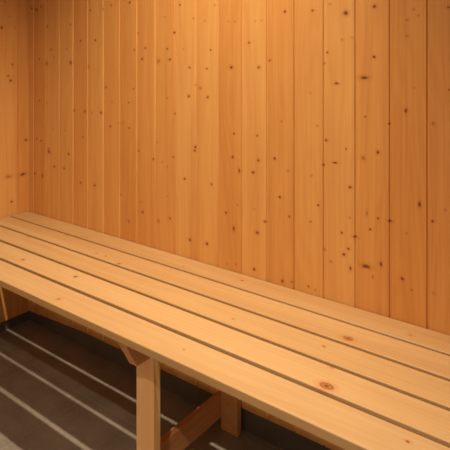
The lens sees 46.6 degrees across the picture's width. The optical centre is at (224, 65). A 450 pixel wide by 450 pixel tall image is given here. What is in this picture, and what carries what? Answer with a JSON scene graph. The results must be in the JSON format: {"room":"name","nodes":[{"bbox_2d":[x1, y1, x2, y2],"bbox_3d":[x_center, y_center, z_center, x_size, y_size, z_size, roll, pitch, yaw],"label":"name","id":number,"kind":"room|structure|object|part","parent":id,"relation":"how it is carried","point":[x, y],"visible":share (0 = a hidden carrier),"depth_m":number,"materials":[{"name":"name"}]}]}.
{"room":"sauna","nodes":[
{"label":"sauna","id":0,"kind":"room"},
{"bbox_2d":[0,0,28,322],"bbox_3d":[-1.670,-0.138,1.158,0.014,2.374,2.725,0,0,37],"label":"wall","id":1,"kind":"structure","parent":0,"point":[14,14],"depth_m":2.19,"materials":[{"name":"brown wood"}]},
{"bbox_2d":[0,311,29,331],"bbox_3d":[-1.678,1.050,1.173,0.016,0.090,2.740,0,0,37],"label":"baseboard","id":2,"kind":"structure","parent":1,"relation":"attached to","point":[21,318],"depth_m":2.20,"materials":[{"name":"brown tile"}]},
{"bbox_2d":[0,320,282,449],"bbox_3d":[-0.321,1.110,0.134,3.433,0.030,2.785,0,0,37],"label":"floor","id":3,"kind":"structure","parent":0,"point":[56,393],"depth_m":1.69,"materials":[{"name":"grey tile"}]},
{"bbox_2d":[0,211,449,449],"bbox_3d":[-0.055,0.858,1.351,2.322,0.475,0.458,0,0,37],"label":"slatted bench","id":4,"kind":"object","parent":3,"relation":"on","point":[348,377],"visible":1,"depth_m":1.24,"materials":[{"name":"brown wood"}]},
{"bbox_3d":[-0.190,0.868,1.295,0.061,0.455,0.024,0,0,37],"label":"leg","id":5,"kind":"part","parent":4,"relation":"part of","materials":[{"name":"brown wood"}]},
{"bbox_3d":[0.018,0.868,1.569,0.061,0.455,0.022,0,0,37],"label":"leg","id":6,"kind":"part","parent":4,"relation":"part of","materials":[{"name":"brown wood"}]},
{"bbox_2d":[29,0,449,449],"bbox_3d":[0.507,-0.140,1.225,3.373,2.371,0.014,0,0,37],"label":"wall","id":7,"kind":"structure","parent":0,"point":[299,145],"depth_m":1.52,"materials":[{"name":"brown wood"}]},
{"bbox_2d":[30,311,330,449],"bbox_3d":[0.516,1.050,1.237,3.433,0.090,0.016,0,0,37],"label":"baseboard","id":8,"kind":"structure","parent":7,"relation":"attached to","point":[273,433],"depth_m":1.72,"materials":[{"name":"brown tile"}]}
]}

